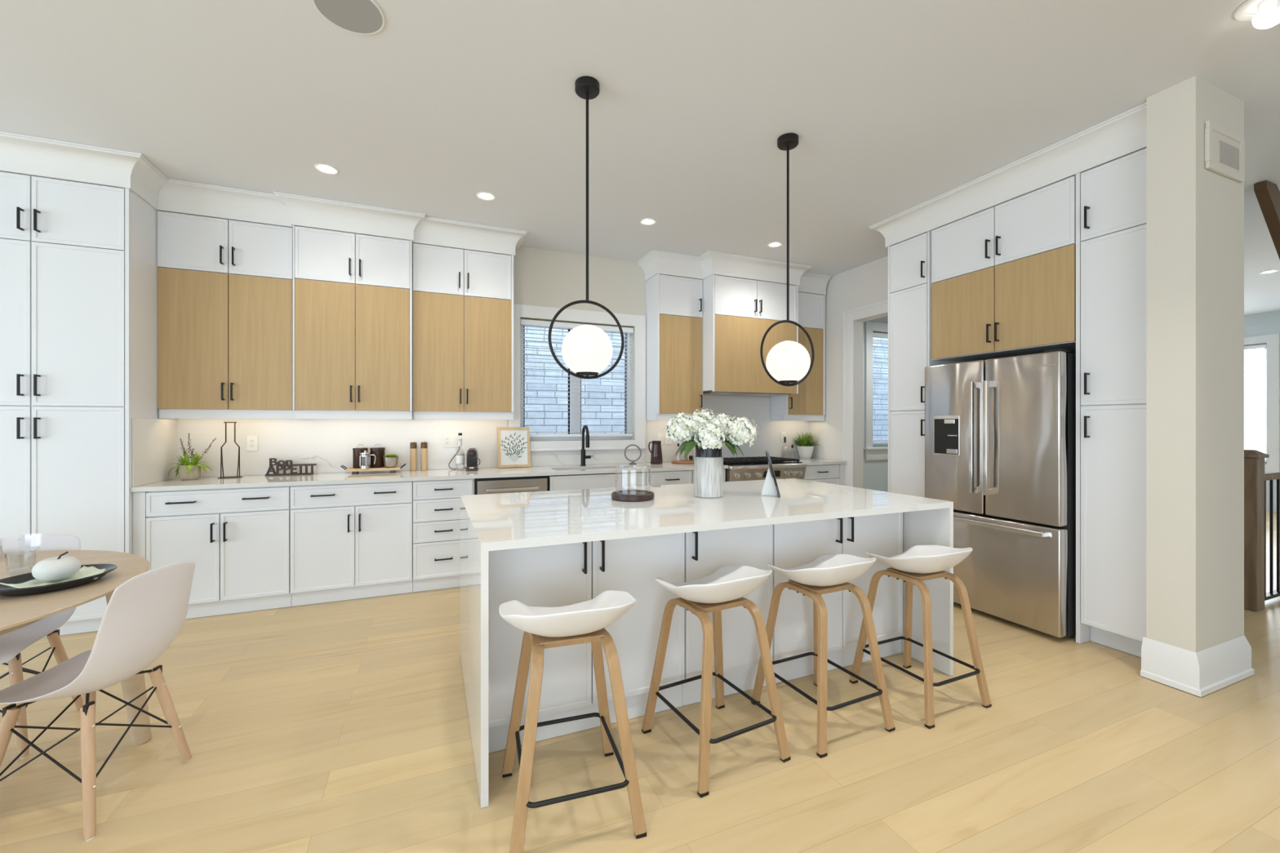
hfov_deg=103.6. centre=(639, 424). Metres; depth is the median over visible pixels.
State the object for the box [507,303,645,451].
trim
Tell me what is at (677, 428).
hydrangea
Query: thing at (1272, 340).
trim
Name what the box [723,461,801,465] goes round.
cooktop
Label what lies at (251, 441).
socket
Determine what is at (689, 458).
spice jar
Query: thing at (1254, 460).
newel post
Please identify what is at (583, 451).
faucet
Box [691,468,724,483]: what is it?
base cabinet
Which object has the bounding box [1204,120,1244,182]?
air vent
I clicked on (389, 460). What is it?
succulent pot
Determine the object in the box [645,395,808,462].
backsplash
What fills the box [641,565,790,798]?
bar stool
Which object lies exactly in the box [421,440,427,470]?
pepper mill
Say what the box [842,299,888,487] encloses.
trim
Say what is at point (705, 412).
hydrangea
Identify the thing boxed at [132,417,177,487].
backsplash
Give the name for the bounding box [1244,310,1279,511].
wall
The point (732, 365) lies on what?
hood
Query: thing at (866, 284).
wall
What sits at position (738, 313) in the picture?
upper cabinet
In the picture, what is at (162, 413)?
light
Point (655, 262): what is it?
trim
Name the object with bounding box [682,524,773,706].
base cabinet
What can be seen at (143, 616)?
dining chair
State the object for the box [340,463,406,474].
serving tray
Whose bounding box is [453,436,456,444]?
rocker switch
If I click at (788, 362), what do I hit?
pendant light
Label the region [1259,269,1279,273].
recessed light
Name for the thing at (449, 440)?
wall outlet
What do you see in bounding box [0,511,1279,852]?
floor
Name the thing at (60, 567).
apple ornament
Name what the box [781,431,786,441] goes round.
wall outlet
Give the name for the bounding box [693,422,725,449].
hydrangea
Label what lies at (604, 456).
backsplash
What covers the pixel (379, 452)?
canister
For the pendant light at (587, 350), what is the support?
hanging from the ceiling
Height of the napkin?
0.032 m
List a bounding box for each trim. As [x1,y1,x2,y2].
[0,130,527,257]
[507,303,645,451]
[636,249,831,294]
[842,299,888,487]
[863,320,888,460]
[869,102,1146,248]
[1244,333,1279,472]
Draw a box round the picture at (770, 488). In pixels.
[760,450,781,497]
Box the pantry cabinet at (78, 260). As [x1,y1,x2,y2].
[0,170,159,637]
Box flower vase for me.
[693,444,723,497]
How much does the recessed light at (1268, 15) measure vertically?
0.095 m
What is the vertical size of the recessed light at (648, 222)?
0.009 m
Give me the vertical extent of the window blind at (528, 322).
1.149 m
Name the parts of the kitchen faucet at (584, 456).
lever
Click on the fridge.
(1000, 433)
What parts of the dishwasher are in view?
handle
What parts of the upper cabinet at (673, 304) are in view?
door, door, handle, handle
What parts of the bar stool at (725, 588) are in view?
leg, leg, seat, seat frame, leg, leg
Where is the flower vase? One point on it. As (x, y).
(708, 463)
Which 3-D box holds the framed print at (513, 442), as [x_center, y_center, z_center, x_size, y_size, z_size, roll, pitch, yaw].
[-1.197,0.217,4.781,0.300,0.381,0.080,0,0,-24]
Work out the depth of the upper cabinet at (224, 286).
3.72 m
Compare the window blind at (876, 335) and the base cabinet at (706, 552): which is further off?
the window blind at (876, 335)
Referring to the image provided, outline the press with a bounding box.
[359,450,376,468]
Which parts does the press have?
frame, lid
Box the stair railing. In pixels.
[1264,471,1279,600]
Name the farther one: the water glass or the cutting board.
the cutting board
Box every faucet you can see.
[580,425,593,466]
[580,448,586,466]
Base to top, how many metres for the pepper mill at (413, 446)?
0.264 m
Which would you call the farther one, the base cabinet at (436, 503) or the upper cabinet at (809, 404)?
the upper cabinet at (809, 404)
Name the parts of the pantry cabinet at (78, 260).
door, door, door, handle, handle, handle, handle, handle, handle, door, door, door, panel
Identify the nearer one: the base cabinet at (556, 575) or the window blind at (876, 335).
the base cabinet at (556, 575)
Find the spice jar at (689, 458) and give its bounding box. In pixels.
[684,449,693,461]
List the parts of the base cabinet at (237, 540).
handle, door, handle, drawer, handle, door, handle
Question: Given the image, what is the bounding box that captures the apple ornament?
[31,551,80,581]
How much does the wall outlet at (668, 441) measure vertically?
0.122 m
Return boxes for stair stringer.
[1253,180,1279,259]
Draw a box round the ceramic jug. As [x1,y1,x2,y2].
[648,440,662,464]
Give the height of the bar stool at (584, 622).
0.746 m
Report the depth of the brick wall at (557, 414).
6.98 m
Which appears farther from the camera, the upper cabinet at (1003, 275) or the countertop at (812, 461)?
the countertop at (812, 461)
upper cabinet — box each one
[156,209,301,419]
[293,225,413,419]
[412,242,513,419]
[645,273,702,420]
[702,274,798,396]
[769,291,825,421]
[931,174,1075,362]
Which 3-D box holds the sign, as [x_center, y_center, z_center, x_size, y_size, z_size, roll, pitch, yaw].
[-2.814,0.340,4.063,0.344,0.139,0.028,0,0,-23]
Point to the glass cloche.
(628, 495)
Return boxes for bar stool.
[498,590,646,852]
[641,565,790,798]
[751,554,895,758]
[849,545,991,728]
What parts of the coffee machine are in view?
power cord, plate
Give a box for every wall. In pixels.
[158,209,800,478]
[524,325,888,441]
[808,255,888,488]
[862,315,888,492]
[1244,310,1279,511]
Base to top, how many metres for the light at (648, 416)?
0.065 m
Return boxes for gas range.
[723,456,807,481]
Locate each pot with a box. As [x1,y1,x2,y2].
[382,453,398,467]
[796,445,813,458]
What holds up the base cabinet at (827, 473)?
on the floor
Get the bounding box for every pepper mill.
[409,440,417,471]
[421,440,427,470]
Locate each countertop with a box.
[130,462,728,492]
[460,478,953,808]
[795,457,847,465]
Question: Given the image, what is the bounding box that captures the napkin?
[0,565,106,588]
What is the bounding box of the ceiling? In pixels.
[0,0,1279,315]
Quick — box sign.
[265,457,316,475]
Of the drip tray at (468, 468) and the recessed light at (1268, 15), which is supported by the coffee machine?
the drip tray at (468, 468)
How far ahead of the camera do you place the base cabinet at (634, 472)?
4.62 m
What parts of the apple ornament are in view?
stem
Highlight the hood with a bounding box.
[702,314,796,396]
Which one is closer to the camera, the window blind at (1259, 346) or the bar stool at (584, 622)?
the bar stool at (584, 622)
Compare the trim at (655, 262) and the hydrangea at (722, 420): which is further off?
the trim at (655, 262)
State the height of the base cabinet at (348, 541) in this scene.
0.886 m
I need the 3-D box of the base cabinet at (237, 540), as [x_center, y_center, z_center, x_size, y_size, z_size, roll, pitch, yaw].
[-3.027,0.885,3.718,0.858,0.886,0.654,0,0,-23]
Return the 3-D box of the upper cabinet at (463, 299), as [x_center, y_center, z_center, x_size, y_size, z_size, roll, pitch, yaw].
[-1.572,-0.785,4.496,0.830,1.486,0.344,0,0,-23]
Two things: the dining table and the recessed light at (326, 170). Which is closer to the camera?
the dining table
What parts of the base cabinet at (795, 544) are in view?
door, handle, handle, door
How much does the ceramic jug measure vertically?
0.237 m
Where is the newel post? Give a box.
[1244,449,1269,611]
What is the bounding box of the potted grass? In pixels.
[788,430,819,458]
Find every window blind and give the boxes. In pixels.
[520,319,633,437]
[872,332,888,444]
[1244,344,1266,462]
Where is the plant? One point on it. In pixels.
(187, 470)
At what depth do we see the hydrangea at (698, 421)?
2.82 m
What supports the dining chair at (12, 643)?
on the floor
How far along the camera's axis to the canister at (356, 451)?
4.18 m
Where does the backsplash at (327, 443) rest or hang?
attached to the wall at (541, 277)
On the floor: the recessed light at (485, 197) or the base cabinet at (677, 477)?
the base cabinet at (677, 477)
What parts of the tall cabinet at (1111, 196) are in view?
panel, handle, handle, handle, door, door, door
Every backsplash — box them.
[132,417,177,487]
[177,418,507,477]
[529,448,645,466]
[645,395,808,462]
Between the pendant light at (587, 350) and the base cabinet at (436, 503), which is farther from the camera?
the base cabinet at (436, 503)
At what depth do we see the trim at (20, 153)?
3.70 m
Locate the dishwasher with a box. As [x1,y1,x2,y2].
[474,475,548,494]
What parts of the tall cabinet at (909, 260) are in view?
door, door, door, handle, handle, handle, panel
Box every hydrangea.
[663,412,701,458]
[675,408,715,454]
[685,413,745,457]
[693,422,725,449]
[699,413,734,442]
[722,416,758,455]
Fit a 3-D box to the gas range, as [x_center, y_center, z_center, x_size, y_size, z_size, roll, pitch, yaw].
[1.209,0.802,5.463,0.950,0.855,0.688,0,0,-23]
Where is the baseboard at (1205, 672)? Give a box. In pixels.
[1140,635,1254,697]
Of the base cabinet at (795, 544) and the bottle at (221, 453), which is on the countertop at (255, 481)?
the bottle at (221, 453)
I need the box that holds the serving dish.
[0,564,117,596]
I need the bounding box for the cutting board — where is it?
[671,460,693,463]
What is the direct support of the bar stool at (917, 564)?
on the floor
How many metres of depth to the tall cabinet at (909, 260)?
4.14 m
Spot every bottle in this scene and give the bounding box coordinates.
[217,422,242,478]
[455,432,464,469]
[781,436,787,457]
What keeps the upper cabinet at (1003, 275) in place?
attached to the wall at (866, 284)
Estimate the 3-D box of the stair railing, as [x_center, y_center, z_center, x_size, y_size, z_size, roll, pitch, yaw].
[5.270,0.833,4.009,1.750,0.935,0.060,0,0,-23]
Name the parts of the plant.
pot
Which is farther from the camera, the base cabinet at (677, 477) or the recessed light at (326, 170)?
the base cabinet at (677, 477)
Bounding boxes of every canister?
[352,444,368,468]
[369,444,385,467]
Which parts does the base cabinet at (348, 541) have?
handle, door, handle, drawer, handle, door, handle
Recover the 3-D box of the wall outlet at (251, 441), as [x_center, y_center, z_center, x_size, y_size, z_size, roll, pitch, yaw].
[-3.103,0.151,4.028,0.074,0.122,0.009,0,0,-23]
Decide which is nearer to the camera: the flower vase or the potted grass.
the flower vase
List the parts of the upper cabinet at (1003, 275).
door, door, handle, handle, handle, handle, door, door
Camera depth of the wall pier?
2.56 m
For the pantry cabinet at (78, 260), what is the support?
on the floor
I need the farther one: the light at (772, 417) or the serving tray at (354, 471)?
the light at (772, 417)
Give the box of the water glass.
[0,533,42,570]
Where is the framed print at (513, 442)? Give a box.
[497,426,530,467]
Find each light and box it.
[158,408,301,419]
[293,410,413,419]
[314,163,338,174]
[413,411,513,419]
[475,191,495,200]
[547,75,624,378]
[640,217,656,225]
[645,413,692,420]
[760,133,814,386]
[767,241,782,247]
[769,414,824,421]
[1232,0,1279,29]
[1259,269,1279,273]
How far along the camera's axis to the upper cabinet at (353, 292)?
4.00 m
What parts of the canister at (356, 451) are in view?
lid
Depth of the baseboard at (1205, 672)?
2.55 m
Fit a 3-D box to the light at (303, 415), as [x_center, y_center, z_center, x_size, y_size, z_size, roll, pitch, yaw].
[-2.339,-0.074,4.174,0.827,0.065,0.344,0,0,-23]
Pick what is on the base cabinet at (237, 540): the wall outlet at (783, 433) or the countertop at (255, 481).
the countertop at (255, 481)
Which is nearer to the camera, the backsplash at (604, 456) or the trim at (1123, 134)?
the trim at (1123, 134)
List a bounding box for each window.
[520,325,631,440]
[872,337,888,446]
[1244,343,1266,463]
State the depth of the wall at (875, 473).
6.63 m
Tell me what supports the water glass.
on the dining table
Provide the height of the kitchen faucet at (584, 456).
0.403 m
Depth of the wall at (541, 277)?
5.09 m
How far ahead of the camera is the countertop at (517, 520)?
2.46 m
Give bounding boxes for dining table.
[0,550,151,746]
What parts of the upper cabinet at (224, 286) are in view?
door, door, handle, handle, handle, handle, door, door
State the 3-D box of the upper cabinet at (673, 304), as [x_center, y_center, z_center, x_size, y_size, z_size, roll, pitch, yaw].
[0.368,-0.785,5.309,0.523,1.486,0.344,0,0,-23]
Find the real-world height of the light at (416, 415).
0.065 m
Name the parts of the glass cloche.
ring handle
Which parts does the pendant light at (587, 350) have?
rod, globe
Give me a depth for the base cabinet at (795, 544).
2.70 m
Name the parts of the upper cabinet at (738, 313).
door, handle, handle, door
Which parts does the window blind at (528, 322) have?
rail, ladder cord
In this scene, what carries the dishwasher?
on the floor
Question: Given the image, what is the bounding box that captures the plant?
[168,433,216,479]
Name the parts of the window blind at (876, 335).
rail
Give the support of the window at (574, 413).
in the wall at (541, 277)
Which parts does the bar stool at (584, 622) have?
leg, leg, seat, seat frame, leg, leg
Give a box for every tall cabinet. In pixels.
[888,230,957,497]
[1075,147,1146,657]
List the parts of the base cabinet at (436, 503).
drawer, drawer, drawer, drawer, handle, handle, handle, handle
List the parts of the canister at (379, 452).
lid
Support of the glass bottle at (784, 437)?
on the countertop at (812, 461)
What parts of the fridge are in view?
door, handle, handle, handle, freezer drawer, door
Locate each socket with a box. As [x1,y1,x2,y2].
[249,439,254,447]
[444,436,448,444]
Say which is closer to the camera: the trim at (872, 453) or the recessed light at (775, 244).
the recessed light at (775, 244)
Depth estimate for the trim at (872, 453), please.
6.58 m
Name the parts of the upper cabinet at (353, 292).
door, door, handle, handle, handle, handle, door, door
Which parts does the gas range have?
knob, knob, knob, control panel, rail, knob, knob, knob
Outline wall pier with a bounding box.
[1146,75,1244,652]
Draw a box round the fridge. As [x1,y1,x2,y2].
[924,348,1075,638]
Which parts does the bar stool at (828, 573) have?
leg, leg, leg, seat frame, seat, leg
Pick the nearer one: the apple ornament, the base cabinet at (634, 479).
the apple ornament
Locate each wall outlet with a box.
[246,435,257,450]
[443,434,458,447]
[657,433,663,444]
[665,433,671,444]
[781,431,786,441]
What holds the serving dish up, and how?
on the dining table
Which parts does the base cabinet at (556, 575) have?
door, handle, handle, door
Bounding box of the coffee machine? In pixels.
[448,446,479,471]
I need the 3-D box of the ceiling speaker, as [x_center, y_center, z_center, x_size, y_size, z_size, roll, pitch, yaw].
[-1.204,-1.716,2.084,0.266,0.005,0.266,0,0,-23]
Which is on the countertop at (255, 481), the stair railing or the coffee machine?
the coffee machine
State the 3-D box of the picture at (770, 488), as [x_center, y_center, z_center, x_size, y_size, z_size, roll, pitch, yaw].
[0.750,0.282,2.897,0.104,0.254,0.170,0,0,11]
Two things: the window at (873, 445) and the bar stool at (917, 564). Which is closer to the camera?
the bar stool at (917, 564)
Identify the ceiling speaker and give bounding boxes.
[311,0,385,35]
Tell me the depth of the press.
4.16 m
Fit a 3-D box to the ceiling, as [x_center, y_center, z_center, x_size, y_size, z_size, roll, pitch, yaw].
[2.108,-1.780,1.697,19.200,0.120,8.700,0,0,-23]
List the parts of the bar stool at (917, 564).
leg, leg, leg, seat frame, seat, leg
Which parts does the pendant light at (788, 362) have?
rod, globe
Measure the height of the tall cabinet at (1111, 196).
2.858 m
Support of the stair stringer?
attached to the ceiling
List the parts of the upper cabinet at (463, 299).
door, door, handle, handle, handle, door, door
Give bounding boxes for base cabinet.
[133,485,291,618]
[290,480,413,606]
[413,478,474,591]
[488,533,684,753]
[548,471,636,490]
[549,472,645,490]
[636,470,691,485]
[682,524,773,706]
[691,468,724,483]
[773,512,902,683]
[803,463,845,485]
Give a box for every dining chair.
[0,534,83,759]
[0,560,195,840]
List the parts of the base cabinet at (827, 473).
drawer, drawer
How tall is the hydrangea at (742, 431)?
0.250 m
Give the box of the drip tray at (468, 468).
[466,466,478,471]
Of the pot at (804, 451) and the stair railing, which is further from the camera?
the pot at (804, 451)
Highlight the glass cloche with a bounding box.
[611,444,653,502]
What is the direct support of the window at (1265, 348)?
in the wall at (1268, 322)
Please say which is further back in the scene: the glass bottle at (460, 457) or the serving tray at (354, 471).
the glass bottle at (460, 457)
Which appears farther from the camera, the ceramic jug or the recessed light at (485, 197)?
the ceramic jug
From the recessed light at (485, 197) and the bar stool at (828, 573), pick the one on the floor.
the bar stool at (828, 573)
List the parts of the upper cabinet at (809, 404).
handle, door, door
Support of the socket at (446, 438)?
attached to the wall outlet at (449, 440)
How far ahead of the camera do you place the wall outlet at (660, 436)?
5.42 m

